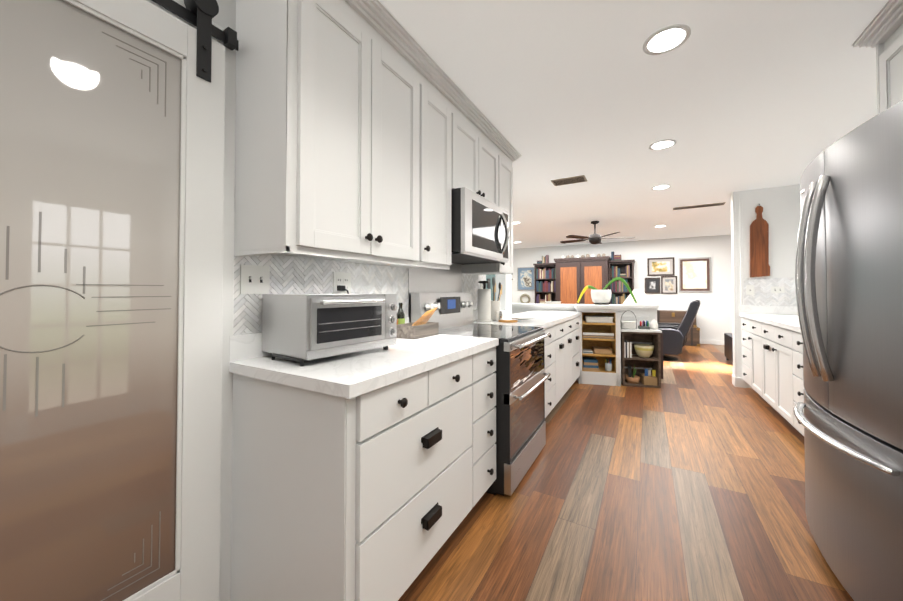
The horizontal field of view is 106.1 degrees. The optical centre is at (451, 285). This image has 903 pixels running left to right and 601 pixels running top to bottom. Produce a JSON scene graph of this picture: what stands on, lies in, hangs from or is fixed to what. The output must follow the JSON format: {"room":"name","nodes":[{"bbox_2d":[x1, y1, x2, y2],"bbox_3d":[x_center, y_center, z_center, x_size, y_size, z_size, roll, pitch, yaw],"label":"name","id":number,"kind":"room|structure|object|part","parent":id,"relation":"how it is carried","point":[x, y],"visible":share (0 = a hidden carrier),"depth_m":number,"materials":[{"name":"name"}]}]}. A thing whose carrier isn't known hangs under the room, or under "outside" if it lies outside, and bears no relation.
{"room":"kitchen","nodes":[
{"label":"kitchen","id":0,"kind":"room"},
{"bbox_2d":[179,0,511,315],"bbox_3d":[-0.749,-0.007,1.649,0.125,2.440,5.660,-1,-1,30],"label":"wall","id":1,"kind":"structure","parent":0,"point":[225,17],"depth_m":1.35,"materials":[{"name":"white paint"}]},
{"bbox_2d":[0,0,238,600],"bbox_3d":[-1.337,0.072,0.387,0.076,2.222,2.088,-1,-1,30],"label":"barn door","id":2,"kind":"structure","parent":1,"relation":"in","point":[194,575],"depth_m":0.98,"materials":[{"name":"white"}]},
{"bbox_3d":[-1.337,-0.883,0.402,0.076,0.312,2.088,-1,-1,30],"label":"barn door rail","id":3,"kind":"part","parent":2,"relation":"part of","materials":[{"name":"black metal"}]},
{"bbox_2d":[147,0,235,600],"bbox_3d":[-1.377,0.098,0.415,0.020,2.190,2.098,-1,-1,30],"label":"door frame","id":4,"kind":"structure","parent":1,"relation":"attached to","point":[227,333],"depth_m":1.30,"materials":[{"name":"white wood"}]},
{"bbox_2d":[234,0,425,267],"bbox_3d":[-0.513,-0.670,1.586,0.352,1.118,0.774,-1,-1,30],"label":"upper cabinet","id":5,"kind":"object","parent":1,"relation":"attached to","point":[367,132],"depth_m":1.33,"materials":[{"name":"white wood"}]},
{"bbox_2d":[233,254,485,334],"bbox_3d":[-0.257,0.039,2.369,0.005,0.340,2.398,-1,-1,30],"label":"backsplash","id":6,"kind":"structure","parent":1,"relation":"attached to","point":[294,275],"depth_m":1.64,"materials":[{"name":"tile"}]},
{"bbox_2d":[240,264,269,293],"bbox_3d":[-0.805,-0.026,1.399,0.016,0.118,0.118,-1,-1,30],"label":"switch plate","id":7,"kind":"object","parent":6,"relation":"attached to","point":[254,279],"visible":1,"depth_m":1.40,"materials":[{"name":"white plastic"}]},
{"bbox_2d":[333,272,350,293],"bbox_3d":[-0.581,-0.015,1.744,0.057,0.108,0.112,-1,-1,30],"label":"electrical outlet","id":8,"kind":"object","parent":6,"relation":"attached to","point":[341,282],"visible":0.88,"depth_m":1.73,"materials":[{"name":"white plastic"}]},
{"bbox_2d":[408,263,461,322],"bbox_3d":[-0.102,0.061,2.627,0.003,0.545,0.758,-1,-1,30],"label":"backsplash","id":9,"kind":"structure","parent":1,"relation":"attached to","point":[426,280],"depth_m":2.57,"materials":[{"name":"white tile"}]},
{"bbox_2d":[426,60,453,269],"bbox_3d":[-0.233,-0.663,2.070,0.352,1.118,0.343,-1,-1,30],"label":"upper cabinet","id":10,"kind":"object","parent":1,"relation":"attached to","point":[439,94],"depth_m":2.00,"materials":[{"name":"white wood"}]},
{"bbox_2d":[454,92,501,274],"bbox_3d":[0.046,-0.655,2.552,0.352,1.118,0.772,-1,-1,30],"label":"upper cabinet","id":11,"kind":"object","parent":1,"relation":"attached to","point":[477,148],"depth_m":2.46,"materials":[{"name":"white wood"}]},
{"bbox_2d":[451,187,508,264],"bbox_3d":[0.113,-0.399,2.510,0.491,0.411,0.760,-1,-1,30],"label":"microwave","id":12,"kind":"object","parent":11,"relation":"attached to","point":[479,229],"visible":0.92,"depth_m":2.27,"materials":[{"name":"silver metal"}]},
{"bbox_2d":[502,140,513,273],"bbox_3d":[0.327,-0.647,3.038,0.352,1.118,0.351,-1,-1,30],"label":"upper cabinet","id":13,"kind":"object","parent":1,"relation":"attached to","point":[507,152],"depth_m":3.00,"materials":[{"name":"white wood"}]},
{"bbox_2d":[486,274,495,299],"bbox_3d":[-0.173,0.084,7.356,0.100,2.440,6.520,-1,-1,30],"label":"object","id":14,"kind":"structure","parent":0,"point":[490,277],"depth_m":9.49,"materials":[{"name":"grey"}]},
{"bbox_2d":[512,235,731,339],"bbox_3d":[4.557,0.101,8.445,7.200,2.440,0.100,-1,-1,30],"label":"wall","id":15,"kind":"structure","parent":0,"point":[714,318],"depth_m":7.96,"materials":[{"name":"white paint"}]},
{"bbox_2d":[520,294,529,303],"bbox_3d":[2.116,0.377,9.754,0.310,0.310,0.094,-1,-1,30],"label":"wreath","id":16,"kind":"object","parent":15,"relation":"hanging from","point":[528,296],"visible":0.96,"depth_m":9.72,"materials":[{"name":"beige"}]},
{"bbox_2d":[517,267,534,289],"bbox_3d":[2.144,-0.207,9.771,0.500,0.660,0.025,-1,-1,30],"label":"framed picture","id":17,"kind":"object","parent":15,"relation":"attached to","point":[526,278],"visible":0.92,"depth_m":9.77},
{"bbox_2d":[645,277,659,292],"bbox_3d":[4.854,-0.013,8.201,0.320,0.380,0.025,-1,-1,30],"label":"picture","id":18,"kind":"object","parent":15,"relation":"attached to","point":[652,285],"visible":0.92,"depth_m":8.20,"materials":[{"name":"brown"}]},
{"bbox_2d":[647,257,674,275],"bbox_3d":[5.006,-0.459,8.121,0.550,0.430,0.025,-1,-1,30],"label":"framed picture","id":19,"kind":"object","parent":15,"relation":"attached to","point":[660,266],"visible":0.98,"depth_m":8.11,"materials":[{"name":"brown"}]},
{"bbox_2d":[661,276,676,293],"bbox_3d":[5.149,-0.025,8.031,0.320,0.420,0.025,-1,-1,30],"label":"framed picture","id":20,"kind":"object","parent":15,"relation":"attached to","point":[668,284],"visible":0.96,"depth_m":8.03,"materials":[{"name":"brown"}]},
{"bbox_2d":[678,257,711,291],"bbox_3d":[5.577,-0.254,7.787,0.610,0.790,0.025,-1,-1,30],"label":"framed picture","id":21,"kind":"object","parent":15,"relation":"attached to","point":[694,274],"visible":0.98,"depth_m":7.78,"materials":[{"name":"white paper"}]},
{"bbox_2d":[700,339,723,344],"bbox_3d":[4.527,1.270,8.374,7.000,0.100,0.019,-1,-1,30],"label":"baseboard","id":22,"kind":"structure","parent":15,"relation":"attached to","point":[715,342],"depth_m":7.59,"materials":[{"name":"white wood"}]},
{"bbox_2d":[398,344,853,600],"bbox_3d":[1.700,1.272,3.482,7.200,0.060,11.520,-1,-1,30],"label":"floor","id":23,"kind":"structure","parent":0,"point":[685,481],"depth_m":1.83,"materials":[{"name":"brown wood"}]},
{"bbox_2d":[229,343,476,600],"bbox_3d":[-0.377,0.772,1.504,0.647,0.876,0.810,-1,-1,30],"label":"base cabinet","id":24,"kind":"object","parent":23,"relation":"on","point":[367,475],"depth_m":1.18,"materials":[{"name":"white wood"}]},
{"bbox_2d":[262,294,396,365],"bbox_3d":[-0.511,0.165,1.483,0.363,0.258,0.461,-1,-1,35],"label":"toaster oven","id":25,"kind":"object","parent":24,"relation":"on","point":[300,328],"visible":1,"depth_m":1.33,"materials":[{"name":"silver metal"}]},
{"bbox_2d":[397,307,438,338],"bbox_3d":[-0.204,0.218,2.064,0.143,0.172,0.273,-1,-1,30],"label":"caddy","id":26,"kind":"object","parent":24,"relation":"on","point":[417,329],"visible":0.96,"depth_m":2.00,"materials":[{"name":"brown wood"}]},
{"bbox_2d":[396,336,498,501],"bbox_3d":[-0.097,0.780,1.988,0.647,0.876,0.308,-1,-1,30],"label":"base cabinet","id":27,"kind":"object","parent":23,"relation":"on","point":[486,352],"depth_m":1.83,"materials":[{"name":"white wood"}]},
{"bbox_2d":[397,303,404,323],"bbox_3d":[-0.332,0.203,2.073,0.053,0.200,0.120,-1,-1,30],"label":"oil bottles","id":28,"kind":"object","parent":27,"relation":"on","point":[400,316],"visible":0.33,"depth_m":2.08,"materials":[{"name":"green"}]},
{"bbox_2d":[411,293,550,495],"bbox_3d":[0.246,0.638,2.416,0.761,1.175,0.759,-1,-1,30],"label":"range","id":29,"kind":"object","parent":23,"relation":"on","point":[521,378],"visible":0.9,"depth_m":2.19,"materials":[{"name":"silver metal"}]},
{"bbox_2d":[461,319,556,417],"bbox_3d":[0.534,0.797,3.080,0.647,0.876,0.668,-1,-1,30],"label":"base cabinet","id":30,"kind":"object","parent":23,"relation":"on","point":[550,342],"depth_m":2.99,"materials":[{"name":"white wood"}]},
{"bbox_2d":[476,281,492,321],"bbox_3d":[0.295,0.136,3.069,0.150,0.366,0.150,-1,-1,30],"label":"paper towel","id":31,"kind":"object","parent":30,"relation":"on","point":[484,304],"visible":1,"depth_m":3.02,"materials":[{"name":"white paper"}]},
{"bbox_2d":[485,277,501,319],"bbox_3d":[0.397,0.118,3.231,0.160,0.408,0.190,-1,-1,30],"label":"utensil crock","id":32,"kind":"object","parent":30,"relation":"on","point":[495,305],"visible":0.6,"depth_m":3.18,"materials":[{"name":"white ceramic"}]},
{"bbox_2d":[495,311,534,322],"bbox_3d":[0.574,0.276,3.091,0.332,0.088,0.350,-1,-1,30],"label":"board","id":33,"kind":"object","parent":30,"relation":"on","point":[498,316],"visible":0.98,"depth_m":3.11,"materials":[{"name":"brown wood"}]},
{"bbox_2d":[505,315,564,402],"bbox_3d":[0.807,0.805,3.551,0.647,0.876,0.420,-1,-1,30],"label":"base cabinet","id":34,"kind":"object","parent":23,"relation":"on","point":[560,322],"depth_m":3.37,"materials":[{"name":"white wood"}]},
{"bbox_2d":[509,315,572,392],"bbox_3d":[1.017,0.811,3.915,0.647,0.876,0.420,-1,-1,30],"label":"base cabinet","id":35,"kind":"object","parent":23,"relation":"on","point":[568,318],"depth_m":3.73,"materials":[{"name":"white wood"}]},
{"bbox_2d":[433,304,658,385],"bbox_3d":[1.147,0.781,4.884,3.122,0.967,0.968,-1,-1,30],"label":"base cabinet","id":36,"kind":"object","parent":23,"relation":"on","point":[601,377],"depth_m":4.37,"materials":[{"name":"white wood"}]},
{"bbox_2d":[512,303,656,310],"bbox_3d":[1.143,0.781,4.886,3.105,0.967,0.939,-1,-1,30],"label":"countertop","id":37,"kind":"structure","parent":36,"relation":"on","point":[513,304],"depth_m":4.52,"materials":[{"name":"white stone"}]},
{"bbox_2d":[545,277,636,304],"bbox_3d":[1.891,0.066,4.674,1.163,0.372,0.384,-1,-1,30],"label":"potted plant","id":38,"kind":"object","parent":36,"relation":"on","point":[603,296],"visible":1,"depth_m":4.58,"materials":[{"name":"green"}]},
{"bbox_2d":[582,346,611,370],"bbox_3d":[1.907,0.951,4.465,0.356,0.278,0.226,0,-1,15],"label":"contents","id":39,"kind":"object","parent":36,"relation":"in","point":[590,363],"depth_m":4.38,"materials":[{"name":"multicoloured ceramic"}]},
{"bbox_2d":[582,315,613,322],"bbox_3d":[1.913,0.437,4.473,0.366,0.075,0.242,0,-1,15],"label":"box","id":40,"kind":"object","parent":36,"relation":"in","point":[589,319],"depth_m":4.37,"materials":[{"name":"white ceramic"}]},
{"bbox_2d":[582,332,613,338],"bbox_3d":[1.913,0.639,4.464,0.370,0.071,0.242,0,-1,15],"label":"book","id":41,"kind":"object","parent":36,"relation":"in","point":[585,335],"depth_m":4.35,"materials":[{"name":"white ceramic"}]},
{"bbox_2d":[573,315,576,382],"bbox_3d":[1.248,0.817,4.314,0.647,0.876,0.504,-1,-1,30],"label":"base cabinet","id":42,"kind":"object","parent":23,"relation":"on","point":[574,316],"depth_m":4.06,"materials":[{"name":"white wood"}]},
{"bbox_2d":[533,252,634,303],"bbox_3d":[3.329,0.236,8.725,2.440,2.178,0.635,-1,-1,30],"label":"bookcases","id":43,"kind":"object","parent":23,"relation":"on","point":[568,279],"visible":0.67,"depth_m":8.49,"materials":[{"name":"black wood"}]},
{"bbox_2d":[621,328,661,387],"bbox_3d":[2.389,0.902,4.334,0.449,0.705,0.277,0,-1,15],"label":"shelf","id":44,"kind":"object","parent":23,"relation":"on","point":[653,361],"visible":0.52,"depth_m":4.28,"materials":[{"name":"brown wood"}]},
{"bbox_2d":[621,310,657,329],"bbox_3d":[2.393,0.432,4.328,0.418,0.233,0.222,-1,-1,30],"label":"supplies","id":45,"kind":"object","parent":44,"relation":"on","point":[633,324],"visible":1,"depth_m":4.29,"materials":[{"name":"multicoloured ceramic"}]},
{"bbox_2d":[624,339,656,385],"bbox_3d":[2.383,0.966,4.324,0.367,0.531,0.224,0,-1,15],"label":"contents","id":46,"kind":"object","parent":44,"relation":"in","point":[647,377],"visible":0.98,"depth_m":4.26,"materials":[{"name":"beige ceramic"}]},
{"bbox_2d":[658,300,697,360],"bbox_3d":[3.796,0.768,6.016,0.934,1.028,0.607,-1,-1,34],"label":"recliner","id":47,"kind":"object","parent":23,"relation":"on","point":[673,338],"visible":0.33,"depth_m":5.69,"materials":[{"name":"black leather"}]},
{"bbox_2d":[657,310,699,346],"bbox_3d":[5.061,0.939,7.755,0.936,0.745,0.528,-1,-1,30],"label":"desk","id":48,"kind":"object","parent":23,"relation":"on","point":[675,316],"visible":0.42,"depth_m":7.51,"materials":[{"name":"wood"}]},
{"bbox_2d":[724,333,732,362],"bbox_3d":[4.788,1.039,5.472,0.520,0.469,0.650,-1,-1,30],"label":"ottoman","id":49,"kind":"object","parent":23,"relation":"on","point":[728,346],"visible":0.29,"depth_m":5.57,"materials":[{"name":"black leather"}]},
{"bbox_2d":[759,308,770,405],"bbox_3d":[3.323,0.729,3.108,0.662,1.014,0.423,-1,-1,30],"label":"base cabinet","id":50,"kind":"object","parent":23,"relation":"on","point":[764,313],"depth_m":3.39,"materials":[{"name":"white wood"}]},
{"bbox_2d":[739,305,796,382],"bbox_3d":[3.755,0.741,3.854,0.662,1.014,0.454,-1,-1,30],"label":"base cabinet","id":51,"kind":"object","parent":23,"relation":"on","point":[742,308],"depth_m":4.08,"materials":[{"name":"white wood"}]},
{"bbox_2d":[747,305,794,393],"bbox_3d":[3.535,0.735,3.474,0.662,1.014,0.423,-1,-1,30],"label":"base cabinet","id":52,"kind":"object","parent":23,"relation":"on","point":[752,310],"depth_m":3.79,"materials":[{"name":"white wood"}]},
{"bbox_2d":[771,308,797,419],"bbox_3d":[3.112,0.723,2.742,0.662,1.014,0.423,-1,-1,30],"label":"base cabinet","id":53,"kind":"object","parent":23,"relation":"on","point":[772,358],"depth_m":3.03,"materials":[{"name":"white wood"}]},
{"bbox_2d":[787,312,804,435],"bbox_3d":[2.900,0.717,2.376,0.662,1.014,0.423,-1,-1,30],"label":"base cabinet","id":54,"kind":"object","parent":23,"relation":"on","point":[795,388],"depth_m":2.70,"materials":[{"name":"white wood"}]},
{"bbox_2d":[793,100,902,600],"bbox_3d":[1.928,0.305,1.159,1.065,1.800,0.900,-1,-1,30],"label":"refrigerator","id":55,"kind":"object","parent":23,"relation":"on","point":[849,274],"visible":1,"depth_m":1.22,"materials":[{"name":"grey metal"}]},
{"bbox_2d":[378,0,887,248],"bbox_3d":[1.700,-1.228,3.522,7.200,0.060,11.520,-1,-1,30],"label":"ceiling","id":56,"kind":"structure","parent":0,"point":[729,96],"depth_m":2.17,"materials":[{"name":"white paint"}]},
{"bbox_2d":[551,175,586,185],"bbox_3d":[1.329,-1.187,3.840,0.360,0.009,0.220,-1,-1,30],"label":"ceiling vent","id":57,"kind":"object","parent":56,"relation":"in","point":[569,180],"visible":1,"depth_m":3.81,"materials":[{"name":"beige metal"}]},
{"bbox_2d":[560,221,634,243],"bbox_3d":[2.590,-0.950,6.129,1.279,0.410,1.231,-1,-1,30],"label":"ceiling fan","id":58,"kind":"object","parent":56,"relation":"hanging from","point":[594,238],"visible":1,"depth_m":6.01,"materials":[{"name":"brown metal"}]},
{"bbox_2d":[651,184,670,189],"bbox_3d":[2.517,-1.185,4.077,0.204,0.006,0.204,-1,-1,30],"label":"recessed light","id":59,"kind":"object","parent":56,"relation":"in","point":[661,187],"visible":0.98,"depth_m":4.08,"materials":[{"name":"white glass"}]},
{"bbox_2d":[649,139,676,149],"bbox_3d":[1.801,-1.204,2.897,0.204,0.006,0.204,-1,-1,30],"label":"recessed light","id":60,"kind":"object","parent":56,"relation":"in","point":[663,144],"visible":1,"depth_m":2.89,"materials":[{"name":"white glass"}]},
{"bbox_2d":[643,24,690,54],"bbox_3d":[1.069,-1.223,1.692,0.204,0.006,0.204,-1,-1,30],"label":"recessed light","id":61,"kind":"object","parent":56,"relation":"in","point":[666,39],"visible":1,"depth_m":1.68,"materials":[{"name":"white"}]},
{"bbox_2d":[673,202,725,209],"bbox_3d":[3.626,-1.169,4.995,0.620,0.009,0.160,-1,-1,30],"label":"ceiling vent","id":62,"kind":"object","parent":56,"relation":"in","point":[699,206],"visible":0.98,"depth_m":4.98,"materials":[{"name":"beige metal"}]},
{"bbox_2d":[731,184,800,387],"bbox_3d":[3.877,0.033,4.135,0.718,2.440,0.175,-1,-1,30],"label":"wall","id":63,"kind":"structure","parent":0,"point":[781,212],"depth_m":4.15,"materials":[{"name":"white paint"}]},
{"bbox_2d":[746,285,753,294],"bbox_3d":[3.664,0.048,4.162,0.075,0.118,0.016,-1,-1,30],"label":"light switch","id":64,"kind":"object","parent":63,"relation":"attached to","point":[749,289],"visible":1,"depth_m":4.17,"materials":[{"name":"white plastic"}]},
{"bbox_2d":[750,204,769,276],"bbox_3d":[3.740,-0.552,4.122,0.183,0.893,0.033,-1,-1,30],"label":"cutting board","id":65,"kind":"object","parent":63,"relation":"hanging from","point":[759,247],"visible":0.98,"depth_m":4.12,"materials":[{"name":"brown wood"}]},
{"bbox_2d":[744,277,796,305],"bbox_3d":[3.878,0.069,4.053,0.600,0.335,0.005,-1,-1,30],"label":"backsplash","id":66,"kind":"structure","parent":63,"relation":"attached to","point":[763,295],"depth_m":4.08,"materials":[{"name":"tile"}]},
{"bbox_2d":[771,287,784,292],"bbox_3d":[3.880,0.046,4.037,0.118,0.075,0.016,-1,-1,30],"label":"outlet","id":67,"kind":"object","parent":63,"relation":"attached to","point":[777,289],"visible":1,"depth_m":4.04,"materials":[{"name":"white plastic"}]},
{"bbox_2d":[867,0,902,114],"bbox_3d":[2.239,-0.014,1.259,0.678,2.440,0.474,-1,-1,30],"label":"upper cabinet","id":68,"kind":"object","parent":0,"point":[887,36],"depth_m":1.56,"materials":[{"name":"white wood"}]}
]}

